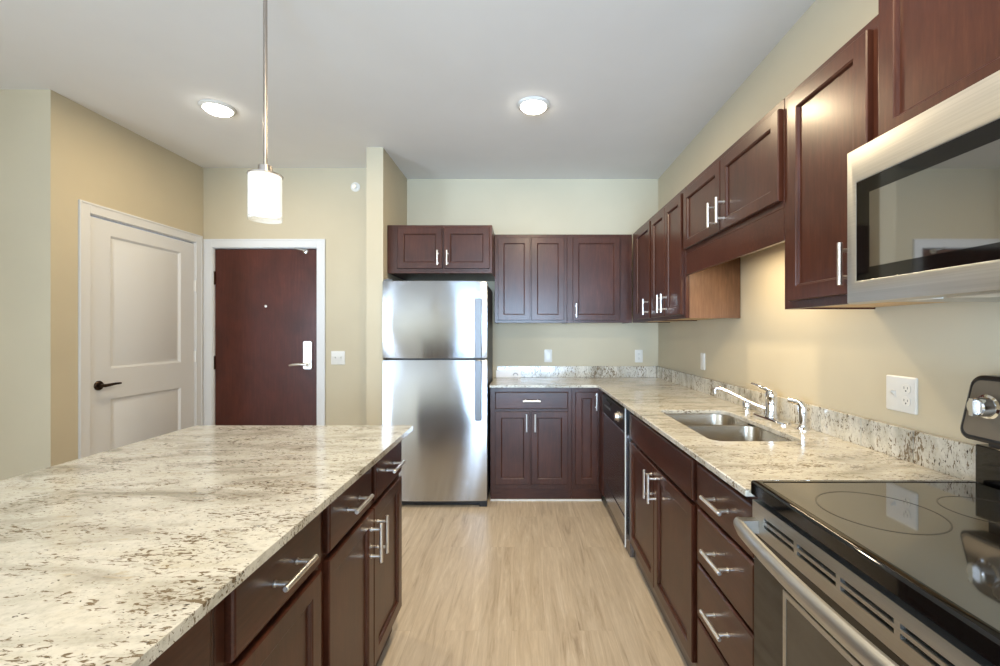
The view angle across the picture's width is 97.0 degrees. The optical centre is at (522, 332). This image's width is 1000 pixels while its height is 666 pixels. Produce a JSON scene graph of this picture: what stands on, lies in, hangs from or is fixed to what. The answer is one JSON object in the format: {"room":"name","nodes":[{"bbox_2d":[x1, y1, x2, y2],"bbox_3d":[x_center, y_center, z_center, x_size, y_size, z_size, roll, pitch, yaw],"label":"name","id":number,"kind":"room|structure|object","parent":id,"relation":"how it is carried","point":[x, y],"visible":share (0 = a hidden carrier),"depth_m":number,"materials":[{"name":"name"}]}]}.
{"room":"apartment kitchen","nodes":[
{"label":"apartment kitchen","id":0,"kind":"room"},
{"bbox_2d":[0,89,32,480],"bbox_3d":[-3.574,-0.042,2.620,1.453,2.743,0.100,0,0,0],"label":"wall","id":1,"kind":"structure","parent":0,"point":[16,105],"depth_m":2.57,"materials":[{"name":"beige paint"}]},
{"bbox_2d":[33,89,202,471],"bbox_3d":[-2.797,-0.042,3.185,0.100,2.743,1.230,0,0,0],"label":"wall","id":2,"kind":"structure","parent":0,"point":[79,152],"depth_m":2.68,"materials":[{"name":"beige paint"}]},
{"bbox_2d":[78,199,202,458],"bbox_3d":[-2.789,0.254,3.250,0.115,2.152,1.044,0,0,0],"label":"trim","id":3,"kind":"structure","parent":2,"relation":"attached to","point":[86,209],"depth_m":2.78,"materials":[{"name":"white paint"}]},
{"bbox_2d":[90,216,196,454],"bbox_3d":[-2.738,0.291,3.257,0.096,2.061,0.905,0,0,0],"label":"door","id":4,"kind":"structure","parent":2,"relation":"in","point":[143,285],"depth_m":3.17,"materials":[{"name":"white paint"}]},
{"bbox_2d":[203,168,365,424],"bbox_3d":[-2.021,-0.042,3.860,1.652,2.743,0.120,0,0,0],"label":"wall","id":5,"kind":"structure","parent":0,"point":[318,203],"depth_m":3.80,"materials":[{"name":"beige paint"}]},
{"bbox_2d":[203,239,325,424],"bbox_3d":[-2.219,0.264,3.842,1.044,2.132,0.115,0,0,0],"label":"trim","id":6,"kind":"structure","parent":5,"relation":"attached to","point":[209,245],"depth_m":3.79,"materials":[{"name":"white paint"}]},
{"bbox_2d":[214,248,316,424],"bbox_3d":[-2.225,0.298,3.802,0.895,2.049,0.125,0,0,0],"label":"door","id":7,"kind":"structure","parent":5,"relation":"in","point":[265,358],"depth_m":3.82,"materials":[{"name":"brown wood"}]},
{"bbox_2d":[331,351,344,364],"bbox_3d":[-1.589,0.217,3.791,0.119,0.117,0.019,0,0,0],"label":"light switch","id":8,"kind":"object","parent":5,"relation":"attached to","point":[337,357],"visible":1,"depth_m":3.79,"materials":[{"name":"white plastic"}]},
{"bbox_2d":[351,182,359,191],"bbox_3d":[-1.440,-1.250,3.787,0.080,0.080,0.027,0,0,0],"label":"sprinkler head","id":9,"kind":"object","parent":5,"relation":"attached to","point":[355,186],"visible":1,"depth_m":3.79},
{"bbox_2d":[366,147,406,424],"bbox_3d":[-1.131,-0.042,3.772,0.127,2.743,0.796,0,0,0],"label":"wall partition","id":10,"kind":"structure","parent":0,"point":[386,185],"depth_m":3.37,"materials":[{"name":"beige paint"}]},
{"bbox_2d":[0,0,815,178],"bbox_3d":[-1.495,-1.463,-0.075,5.710,0.100,8.550,0,0,0],"label":"ceiling","id":11,"kind":"structure","parent":0,"point":[438,85],"depth_m":2.40,"materials":[{"name":"paint"}]},
{"bbox_2d":[198,99,236,116],"bbox_3d":[-1.918,-1.398,2.780,0.200,0.030,0.200,0,0,0],"label":"recessed light","id":12,"kind":"object","parent":11,"relation":"in","point":[217,108],"visible":1,"depth_m":2.74,"materials":[{"name":"white plastic"}]},
{"bbox_2d":[247,0,282,217],"bbox_3d":[-1.000,-0.924,1.715,0.124,0.978,0.124,0,0,0],"label":"pendant lamp","id":13,"kind":"object","parent":11,"relation":"hanging from","point":[264,185],"visible":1,"depth_m":1.69,"materials":[{"name":"frosted white glass"},{"name":"satin nickel"}]},
{"bbox_2d":[517,96,549,114],"bbox_3d":[0.065,-1.398,2.745,0.200,0.030,0.200,0,0,0],"label":"recessed light","id":14,"kind":"object","parent":11,"relation":"in","point":[533,105],"visible":1,"depth_m":2.71,"materials":[{"name":"white plastic"}]},
{"bbox_2d":[377,490,686,665],"bbox_3d":[-1.495,1.370,-0.075,5.710,0.080,8.550,0,0,0],"label":"floor","id":15,"kind":"structure","parent":0,"point":[500,583],"depth_m":2.28,"materials":[{"name":"brown wood"}]},
{"bbox_2d":[149,609,212,665],"bbox_3d":[-0.813,0.885,0.398,0.642,0.890,0.789,0,0,0],"label":"base cabinet","id":16,"kind":"object","parent":15,"relation":"on","point":[195,647],"visible":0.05,"depth_m":0.72,"materials":[{"name":"brown wood"}]},
{"bbox_2d":[0,425,412,665],"bbox_3d":[-0.983,0.428,0.965,0.979,0.021,2.050,0,0,0],"label":"countertop","id":17,"kind":"structure","parent":16,"relation":"on","point":[111,557],"depth_m":0.96,"materials":[{"name":"beige stone"}]},
{"bbox_2d":[213,513,320,665],"bbox_3d":[-0.813,0.885,0.994,0.642,0.890,0.402,0,0,0],"label":"base cabinet","id":18,"kind":"object","parent":15,"relation":"on","point":[273,617],"visible":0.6,"depth_m":0.96,"materials":[{"name":"brown wood"}]},
{"bbox_2d":[318,441,404,665],"bbox_3d":[-0.813,0.885,1.585,0.642,0.890,0.779,0,0,0],"label":"base cabinet","id":19,"kind":"object","parent":15,"relation":"on","point":[360,566],"visible":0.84,"depth_m":1.50,"materials":[{"name":"brown wood"}]},
{"bbox_2d":[383,279,492,506],"bbox_3d":[-0.671,0.458,3.687,0.794,1.744,0.716,0,0,0],"label":"refrigerator","id":20,"kind":"object","parent":15,"relation":"on","point":[438,335],"visible":0.88,"depth_m":3.35,"materials":[{"name":"metal"}]},
{"bbox_2d":[490,388,571,499],"bbox_3d":[0.064,0.881,3.746,0.643,0.898,0.638,0,0,0],"label":"base cabinet","id":21,"kind":"object","parent":15,"relation":"on","point":[531,428],"visible":0.88,"depth_m":3.48,"materials":[{"name":"brown wood"}]},
{"bbox_2d":[491,499,601,500],"bbox_3d":[0.182,1.324,3.494,0.876,0.012,0.012,0,0,0],"label":"trim","id":22,"kind":"structure","parent":15,"relation":"on","point":[491,499],"depth_m":3.49,"materials":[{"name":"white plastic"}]},
{"bbox_2d":[572,388,603,498],"bbox_3d":[0.507,0.881,3.701,0.240,0.898,0.728,0,0,0],"label":"base cabinet","id":23,"kind":"object","parent":15,"relation":"on","point":[587,403],"visible":0.77,"depth_m":3.47,"materials":[{"name":"brown wood"}]},
{"bbox_2d":[603,393,633,556],"bbox_3d":[0.880,0.882,2.966,0.612,0.895,0.709,0,0,0],"label":"dishwasher","id":24,"kind":"object","parent":15,"relation":"on","point":[617,440],"visible":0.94,"depth_m":2.80,"materials":[{"name":"grey metal"}]},
{"bbox_2d":[628,411,631,539],"bbox_3d":[0.907,0.843,2.969,0.558,0.775,0.704,0,0,0],"label":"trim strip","id":25,"kind":"object","parent":24,"relation":"in","point":[629,440],"depth_m":2.62,"materials":[{"name":"plastic"}]},
{"bbox_2d":[630,413,698,665],"bbox_3d":[0.903,0.881,2.103,0.652,0.898,0.990,0,0,0],"label":"base cabinet","id":26,"kind":"object","parent":15,"relation":"on","point":[664,506],"visible":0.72,"depth_m":1.92,"materials":[{"name":"brown wood"}]},
{"bbox_2d":[489,377,961,496],"bbox_3d":[0.490,0.420,2.613,1.506,0.021,2.910,0,0,0],"label":"countertop","id":27,"kind":"structure","parent":26,"relation":"on","point":[812,454],"depth_m":1.60,"materials":[{"name":"beige stone"}]},
{"bbox_2d":[496,370,520,376],"bbox_3d":[-0.132,0.378,4.042,0.227,0.064,0.008,0,0,0],"label":"leaflet","id":28,"kind":"object","parent":27,"relation":"on","point":[499,373],"visible":1,"depth_m":4.04,"materials":[{"name":"white paper"}]},
{"bbox_2d":[666,414,790,440],"bbox_3d":[0.892,0.531,2.005,0.380,0.199,0.702,0,0,0],"label":"sink","id":29,"kind":"object","parent":27,"relation":"in","point":[718,427],"visible":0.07,"depth_m":2.04,"materials":[{"name":"metal"}]},
{"bbox_2d":[742,398,751,410],"bbox_3d":[1.188,0.381,2.345,0.048,0.059,0.048,0,0,0],"label":"air gap cap","id":30,"kind":"object","parent":27,"relation":"on","point":[746,406],"visible":0.64,"depth_m":2.33,"materials":[{"name":"silver metal"}]},
{"bbox_2d":[713,382,790,425],"bbox_3d":[1.126,0.328,2.132,0.172,0.165,0.360,0,0,-34],"label":"kitchen faucet","id":31,"kind":"object","parent":27,"relation":"on","point":[770,407],"visible":1,"depth_m":2.07,"materials":[{"name":"silver metal"}]},
{"bbox_2d":[787,398,809,430],"bbox_3d":[1.168,0.345,1.872,0.081,0.130,0.052,0,0,45],"label":"sprayer","id":32,"kind":"object","parent":27,"relation":"on","point":[802,408],"visible":1,"depth_m":1.85,"materials":[{"name":"silver metal"}]},
{"bbox_2d":[698,463,757,665],"bbox_3d":[0.903,0.881,1.383,0.652,0.898,0.447,0,0,0],"label":"base cabinet","id":33,"kind":"object","parent":15,"relation":"on","point":[726,563],"visible":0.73,"depth_m":1.36,"materials":[{"name":"brown wood"}]},
{"bbox_2d":[733,375,999,665],"bbox_3d":[0.877,0.719,0.773,0.723,1.222,0.762,0,0,0],"label":"electric range","id":34,"kind":"object","parent":15,"relation":"on","point":[847,572],"visible":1,"depth_m":0.86,"materials":[{"name":"black glass"}]},
{"bbox_2d":[751,480,999,665],"bbox_3d":[0.877,0.404,0.773,0.574,0.041,0.762,0,0,0],"label":"cooktop","id":35,"kind":"object","parent":34,"relation":"in","point":[931,548],"depth_m":0.83,"materials":[{"name":"black glass"}]},
{"bbox_2d":[407,179,657,378],"bbox_3d":[0.088,-0.042,4.120,2.313,2.743,0.100,0,0,0],"label":"wall","id":36,"kind":"structure","parent":0,"point":[511,206],"depth_m":4.07,"materials":[{"name":"beige paint"}]},
{"bbox_2d":[387,225,494,280],"bbox_3d":[-0.654,-0.654,3.739,0.822,0.378,0.657,0,0,0],"label":"upper cabinet","id":37,"kind":"object","parent":36,"relation":"attached to","point":[414,252],"visible":0.98,"depth_m":3.46,"materials":[{"name":"brown wood"}]},
{"bbox_2d":[495,235,566,323],"bbox_3d":[0.067,-0.459,3.906,0.615,0.753,0.321,0,0,0],"label":"upper cabinet","id":38,"kind":"object","parent":36,"relation":"attached to","point":[531,270],"visible":1,"depth_m":3.76,"materials":[{"name":"brown wood"}]},
{"bbox_2d":[544,349,551,361],"bbox_3d":[0.232,0.215,4.066,0.072,0.117,0.008,0,0,0],"label":"power outlet","id":39,"kind":"object","parent":36,"relation":"attached to","point":[547,352],"visible":1,"depth_m":4.06,"materials":[{"name":"white plastic"}]},
{"bbox_2d":[497,366,655,376],"bbox_3d":[0.493,0.359,4.058,1.456,0.102,0.020,0,0,0],"label":"backsplash","id":40,"kind":"structure","parent":36,"relation":"attached to","point":[526,371],"depth_m":4.05,"materials":[{"name":"beige stone"}]},
{"bbox_2d":[564,235,631,323],"bbox_3d":[0.652,-0.459,3.885,0.553,0.753,0.364,0,0,0],"label":"upper cabinet","id":41,"kind":"object","parent":36,"relation":"attached to","point":[599,267],"visible":0.9,"depth_m":3.76,"materials":[{"name":"brown wood"}]},
{"bbox_2d":[635,350,642,361],"bbox_3d":[1.066,0.217,4.066,0.072,0.117,0.009,0,0,0],"label":"power outlet","id":42,"kind":"object","parent":36,"relation":"attached to","point":[638,353],"visible":1,"depth_m":4.06,"materials":[{"name":"white plastic"}]},
{"bbox_2d":[658,0,999,444],"bbox_3d":[1.295,-0.042,-0.065,0.100,2.743,8.470,0,0,0],"label":"wall","id":43,"kind":"structure","parent":0,"point":[841,360],"depth_m":1.89,"materials":[{"name":"beige paint"}]},
{"bbox_2d":[633,216,676,322],"bbox_3d":[1.056,-0.459,3.458,0.373,0.753,0.572,0,0,0],"label":"upper cabinet","id":44,"kind":"object","parent":43,"relation":"attached to","point":[642,236],"visible":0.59,"depth_m":3.41,"materials":[{"name":"brown wood"}]},
{"bbox_2d":[651,187,739,320],"bbox_3d":[1.056,-0.459,2.848,0.373,0.753,0.645,0,0,0],"label":"upper cabinet","id":45,"kind":"object","parent":43,"relation":"attached to","point":[713,292],"visible":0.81,"depth_m":2.58,"materials":[{"name":"brown wood"}]},
{"bbox_2d":[700,353,704,369],"bbox_3d":[1.241,0.200,3.055,0.008,0.117,0.072,0,0,0],"label":"power outlet","id":46,"kind":"object","parent":43,"relation":"attached to","point":[702,355],"visible":1,"depth_m":3.05,"materials":[{"name":"white plastic"}]},
{"bbox_2d":[683,98,784,253],"bbox_3d":[1.056,-0.640,2.049,0.373,0.390,0.946,0,0,0],"label":"upper cabinet","id":47,"kind":"object","parent":43,"relation":"attached to","point":[745,185],"visible":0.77,"depth_m":1.88,"materials":[{"name":"brown wood"}]},
{"bbox_2d":[686,208,784,274],"bbox_3d":[0.940,-0.386,2.049,0.018,0.116,0.946,0,0,0],"label":"valance","id":48,"kind":"object","parent":47,"relation":"attached to","point":[769,231],"visible":0.8,"depth_m":1.88,"materials":[{"name":"brown wood"}]},
{"bbox_2d":[657,366,974,480],"bbox_3d":[1.233,0.359,2.605,0.020,0.102,2.883,0,0,0],"label":"backsplash","id":49,"kind":"structure","parent":43,"relation":"attached to","point":[955,458],"depth_m":1.56,"materials":[{"name":"beige stone"}]},
{"bbox_2d":[785,15,942,308],"bbox_3d":[1.056,-0.459,1.365,0.373,0.753,0.415,0,0,0],"label":"upper cabinet","id":50,"kind":"object","parent":43,"relation":"attached to","point":[832,113],"visible":0.44,"depth_m":1.35,"materials":[{"name":"brown wood"}]},
{"bbox_2d":[886,375,917,414],"bbox_3d":[1.236,0.202,1.452,0.019,0.117,0.119,0,0,0],"label":"outlet","id":51,"kind":"object","parent":43,"relation":"attached to","point":[901,391],"visible":1,"depth_m":1.44,"materials":[{"name":"white plastic"}]},
{"bbox_2d":[901,397,910,405],"bbox_3d":[1.238,0.222,1.428,0.002,0.029,0.033,0,0,0],"label":"receptacle","id":52,"kind":"object","parent":51,"relation":"attached to","point":[905,401],"depth_m":1.43,"materials":[{"name":"grey plastic"}]},
{"bbox_2d":[901,384,910,393],"bbox_3d":[1.238,0.182,1.428,0.002,0.029,0.033,0,0,0],"label":"receptacle","id":53,"kind":"object","parent":51,"relation":"attached to","point":[905,388],"depth_m":1.43,"materials":[{"name":"grey plastic"}]},
{"bbox_2d":[878,0,999,136],"bbox_3d":[1.056,-0.777,0.764,0.373,0.620,0.782,0,0,0],"label":"upper cabinet","id":54,"kind":"object","parent":43,"relation":"attached to","point":[930,51],"visible":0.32,"depth_m":1.00,"materials":[{"name":"brown wood"}]},
{"bbox_2d":[847,70,999,303],"bbox_3d":[1.008,-0.268,0.755,0.466,0.392,0.757,0,0,0],"label":"microwave oven","id":55,"kind":"object","parent":54,"relation":"attached to","point":[923,195],"visible":1,"depth_m":0.90,"materials":[{"name":"silver metal"}]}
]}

